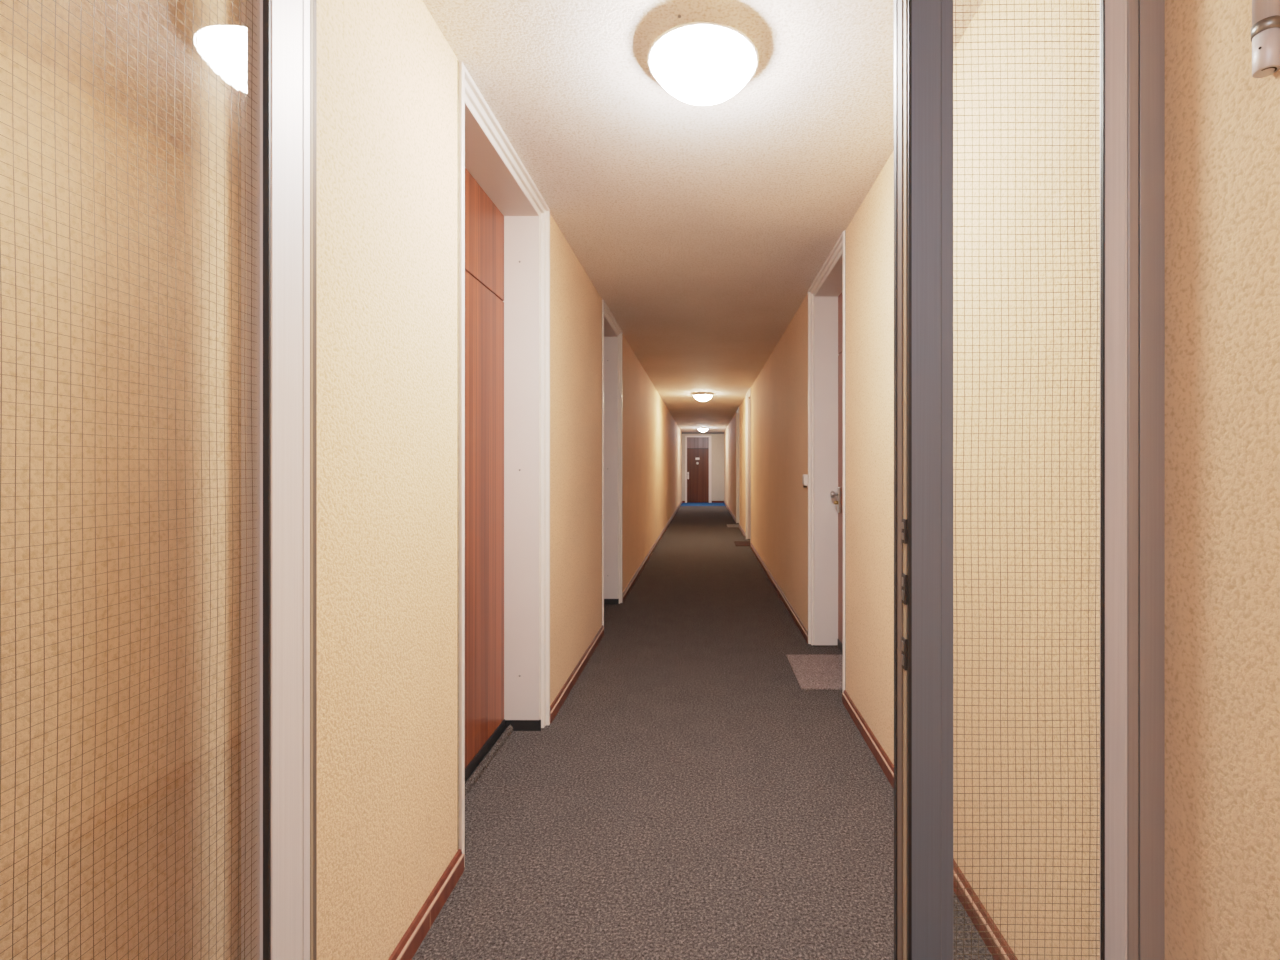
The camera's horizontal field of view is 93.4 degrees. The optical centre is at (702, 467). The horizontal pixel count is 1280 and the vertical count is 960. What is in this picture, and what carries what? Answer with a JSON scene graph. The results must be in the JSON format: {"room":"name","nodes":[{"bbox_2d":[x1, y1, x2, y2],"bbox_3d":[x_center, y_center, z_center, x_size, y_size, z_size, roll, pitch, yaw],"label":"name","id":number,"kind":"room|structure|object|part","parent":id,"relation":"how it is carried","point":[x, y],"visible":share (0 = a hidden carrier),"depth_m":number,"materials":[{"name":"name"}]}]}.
{"room":"apartment building corridor","nodes":[
{"label":"apartment building corridor","id":0,"kind":"room"},
{"bbox_2d":[0,0,681,959],"bbox_3d":[-0.907,-0.005,9.800,0.300,2.510,23.000,0,0,0],"label":"wall","id":1,"kind":"structure","parent":0,"point":[387,72],"depth_m":0.94,"materials":[{"name":"beige paint"}]},
{"bbox_2d":[0,0,316,959],"bbox_3d":[-0.662,0.134,0.513,0.045,2.208,0.967,0,0,0],"label":"door","id":2,"kind":"structure","parent":1,"relation":"in","point":[278,54],"depth_m":0.89,"materials":[{"name":"metal"}]},
{"bbox_2d":[388,849,463,959],"bbox_3d":[-0.748,1.216,1.470,0.018,0.068,0.780,0,0,0],"label":"baseboard","id":3,"kind":"structure","parent":1,"relation":"attached to","point":[418,929],"depth_m":1.63,"materials":[{"name":"brown wood"}]},
{"bbox_2d":[457,60,549,866],"bbox_3d":[-0.866,-0.004,2.393,0.239,2.509,1.085,0,0,0],"label":"door","id":4,"kind":"structure","parent":1,"relation":"in","point":[503,219],"depth_m":2.70,"materials":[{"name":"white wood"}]},
{"bbox_3d":[-0.962,-0.990,2.395,0.040,0.402,0.898,0,0,0],"label":"overhead panel","id":5,"kind":"part","parent":4,"relation":"part of","materials":[{"name":"orange wood"}]},
{"bbox_2d":[550,625,603,722],"bbox_3d":[-0.749,1.216,3.715,0.017,0.068,1.570,0,0,0],"label":"baseboard","id":6,"kind":"structure","parent":1,"relation":"attached to","point":[567,687],"depth_m":3.46,"materials":[{"name":"brown wood"}]},
{"bbox_2d":[602,300,621,626],"bbox_3d":[-0.866,-0.004,5.027,0.239,2.509,1.075,0,0,0],"label":"door","id":7,"kind":"structure","parent":1,"relation":"in","point":[611,331],"depth_m":5.48,"materials":[{"name":"white wood"}]},
{"bbox_2d":[622,501,681,601],"bbox_3d":[-0.749,1.216,13.430,0.017,0.068,15.740,0,0,0],"label":"baseboard","id":8,"kind":"structure","parent":1,"relation":"attached to","point":[633,580],"depth_m":7.59,"materials":[{"name":"brown wood"}]},
{"bbox_2d":[412,503,993,959],"bbox_3d":[0.000,1.334,9.800,2.114,0.232,23.400,0,0,0],"label":"floor","id":9,"kind":"structure","parent":0,"point":[686,798],"depth_m":2.19,"materials":[{"name":"grey carpet"}]},
{"bbox_2d":[727,524,738,526],"bbox_3d":[0.708,1.245,12.815,0.385,0.010,0.570,0,0,0],"label":"doormat","id":10,"kind":"object","parent":9,"relation":"on","point":[728,525],"visible":0.56,"depth_m":12.83,"materials":[{"name":"fabric"}]},
{"bbox_2d":[734,541,749,545],"bbox_3d":[0.710,1.245,9.810,0.380,0.010,0.580,0,0,0],"label":"doormat","id":11,"kind":"object","parent":9,"relation":"on","point":[737,543],"visible":0.56,"depth_m":9.79,"materials":[{"name":"brown fabric"}]},
{"bbox_2d":[786,655,842,689],"bbox_3d":[0.739,1.245,3.678,0.372,0.010,0.605,0,0,0],"label":"doormat","id":12,"kind":"object","parent":9,"relation":"on","point":[812,672],"visible":0.76,"depth_m":3.65,"materials":[{"name":"carpet"}]},
{"bbox_2d":[422,0,983,431],"bbox_3d":[0.000,-1.360,9.800,2.114,0.200,23.400,0,0,0],"label":"ceiling","id":13,"kind":"structure","parent":0,"point":[703,231],"depth_m":2.38,"materials":[{"name":"white paint"}]},
{"bbox_2d":[647,21,758,104],"bbox_3d":[0.000,-1.191,1.810,0.335,0.137,0.335,0,0,0],"label":"ceiling light","id":14,"kind":"object","parent":13,"relation":"attached to","point":[696,62],"visible":1,"depth_m":1.73,"materials":[{"name":"white glass"}]},
{"bbox_2d":[693,393,712,401],"bbox_3d":[0.000,-1.191,10.200,0.335,0.137,0.335,0,0,0],"label":"ceiling light","id":15,"kind":"object","parent":13,"relation":"attached to","point":[702,397],"visible":1,"depth_m":10.10,"materials":[{"name":"white glass"}]},
{"bbox_2d":[698,427,707,431],"bbox_3d":[0.000,-1.191,19.000,0.335,0.137,0.335,0,0,0],"label":"ceiling light","id":16,"kind":"object","parent":13,"relation":"attached to","point":[702,429],"visible":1,"depth_m":18.89,"materials":[{"name":"white glass"}]},
{"bbox_2d":[682,434,723,500],"bbox_3d":[0.000,-0.005,21.400,2.114,2.510,0.200,0,0,0],"label":"wall","id":17,"kind":"structure","parent":0,"point":[717,440],"depth_m":21.30,"materials":[{"name":"grey paint"}]},
{"bbox_2d":[685,436,710,502],"bbox_3d":[-0.168,0.059,21.256,0.935,2.382,0.087,0,0,0],"label":"door","id":18,"kind":"structure","parent":17,"relation":"in","point":[697,448],"depth_m":21.28,"materials":[{"name":"brown wood"}]},
{"bbox_3d":[-0.182,-0.879,21.291,0.775,0.388,0.017,0,0,0],"label":"overhead panel","id":19,"kind":"part","parent":18,"relation":"part of","materials":[{"name":"brown wood"}]},
{"bbox_2d":[682,432,723,433],"bbox_3d":[0.000,-1.225,21.285,1.514,0.070,0.030,0,0,0],"label":"crown molding","id":20,"kind":"structure","parent":17,"relation":"attached to","point":[682,432],"depth_m":21.27,"materials":[{"name":"grey paint"}]},
{"bbox_2d":[724,0,1279,959],"bbox_3d":[0.907,-0.005,9.800,0.300,2.510,23.000,0,0,0],"label":"wall","id":21,"kind":"structure","parent":0,"point":[1222,122],"depth_m":1.25,"materials":[{"name":"beige paint"}]},
{"bbox_2d":[724,501,735,521],"bbox_3d":[0.749,1.216,17.410,0.017,0.068,7.780,0,0,0],"label":"baseboard","id":22,"kind":"structure","parent":21,"relation":"attached to","point":[729,510],"depth_m":16.22,"materials":[{"name":"brown wood"}]},
{"bbox_2d":[736,407,739,523],"bbox_3d":[0.866,-0.004,12.982,0.239,2.509,1.085,0,0,0],"label":"door","id":23,"kind":"structure","parent":21,"relation":"in","point":[738,409],"depth_m":13.44,"materials":[{"name":"white wood"}]},
{"bbox_2d":[739,524,745,538],"bbox_3d":[0.749,1.216,11.475,0.017,0.068,1.950,0,0,0],"label":"baseboard","id":24,"kind":"structure","parent":21,"relation":"attached to","point":[740,528],"depth_m":11.24,"materials":[{"name":"brown wood"}]},
{"bbox_2d":[746,388,750,542],"bbox_3d":[0.866,-0.004,9.967,0.239,2.509,1.075,0,0,0],"label":"door","id":25,"kind":"structure","parent":21,"relation":"in","point":[748,395],"depth_m":10.41,"materials":[{"name":"white wood"}]},
{"bbox_2d":[750,543,807,642],"bbox_3d":[0.749,1.216,6.855,0.017,0.068,5.170,0,0,0],"label":"baseboard","id":26,"kind":"structure","parent":21,"relation":"attached to","point":[798,622],"depth_m":5.48,"materials":[{"name":"brown wood"}]},
{"bbox_2d":[802,474,807,487],"bbox_3d":[0.742,0.099,4.360,0.030,0.096,0.060,0,0,0],"label":"doorbell","id":27,"kind":"object","parent":21,"relation":"attached to","point":[804,476],"visible":1,"depth_m":4.33,"materials":[{"name":"white plastic"}]},
{"bbox_2d":[808,231,845,691],"bbox_3d":[0.866,-0.004,3.728,0.239,2.509,1.095,0,0,0],"label":"door","id":28,"kind":"structure","parent":21,"relation":"in","point":[827,292],"depth_m":4.19,"materials":[{"name":"white wood"}]},
{"bbox_3d":[0.899,0.185,4.115,0.052,0.050,0.050,0,0,0],"label":"knob","id":29,"kind":"part","parent":28,"relation":"part of","materials":[{"name":"metal"}]},
{"bbox_3d":[0.933,0.223,4.115,0.017,0.175,0.044,0,0,0],"label":"lock plate","id":30,"kind":"part","parent":28,"relation":"part of","materials":[{"name":"metal"}]},
{"bbox_3d":[0.962,-0.990,3.730,0.040,0.402,0.908,0,0,0],"label":"overhead panel","id":31,"kind":"part","parent":28,"relation":"part of","materials":[{"name":"orange wood"}]},
{"bbox_2d":[842,690,1017,959],"bbox_3d":[0.749,1.216,2.130,0.017,0.068,2.120,0,0,0],"label":"baseboard","id":32,"kind":"structure","parent":21,"relation":"attached to","point":[974,909],"depth_m":1.72,"materials":[{"name":"brown wood"}]},
{"bbox_2d":[894,0,1137,959],"bbox_3d":[0.526,0.134,1.022,0.380,2.208,0.067,0,0,1],"label":"door","id":33,"kind":"structure","parent":21,"relation":"in","point":[923,29],"depth_m":1.00,"materials":[{"name":"grey metal"}]},
{"bbox_3d":[0.340,0.314,1.014,0.004,0.052,0.018,0,0,0],"label":"strike plate","id":34,"kind":"part","parent":33,"relation":"part of","materials":[{"name":"metal"}]},
{"bbox_3d":[0.340,0.205,1.014,0.004,0.050,0.018,0,0,0],"label":"strike plate","id":35,"kind":"part","parent":33,"relation":"part of","materials":[{"name":"metal"}]},
{"bbox_3d":[0.340,0.107,1.014,0.004,0.041,0.018,0,0,0],"label":"strike plate","id":36,"kind":"part","parent":33,"relation":"part of","materials":[{"name":"metal"}]},
{"bbox_2d":[1138,0,1164,959],"bbox_3d":[0.000,0.100,1.022,1.514,2.300,0.077,0,0,0],"label":"door frame","id":37,"kind":"structure","parent":21,"relation":"attached to","point":[1151,13],"depth_m":0.98,"materials":[{"name":"metal"}]},
{"bbox_2d":[1251,0,1279,77],"bbox_3d":[0.743,-0.782,0.792,0.030,0.520,0.030,0,0,0],"label":"bolt","id":38,"kind":"object","parent":21,"relation":"attached to","point":[1265,29],"visible":1,"depth_m":0.78,"materials":[{"name":"metal"}]}
]}

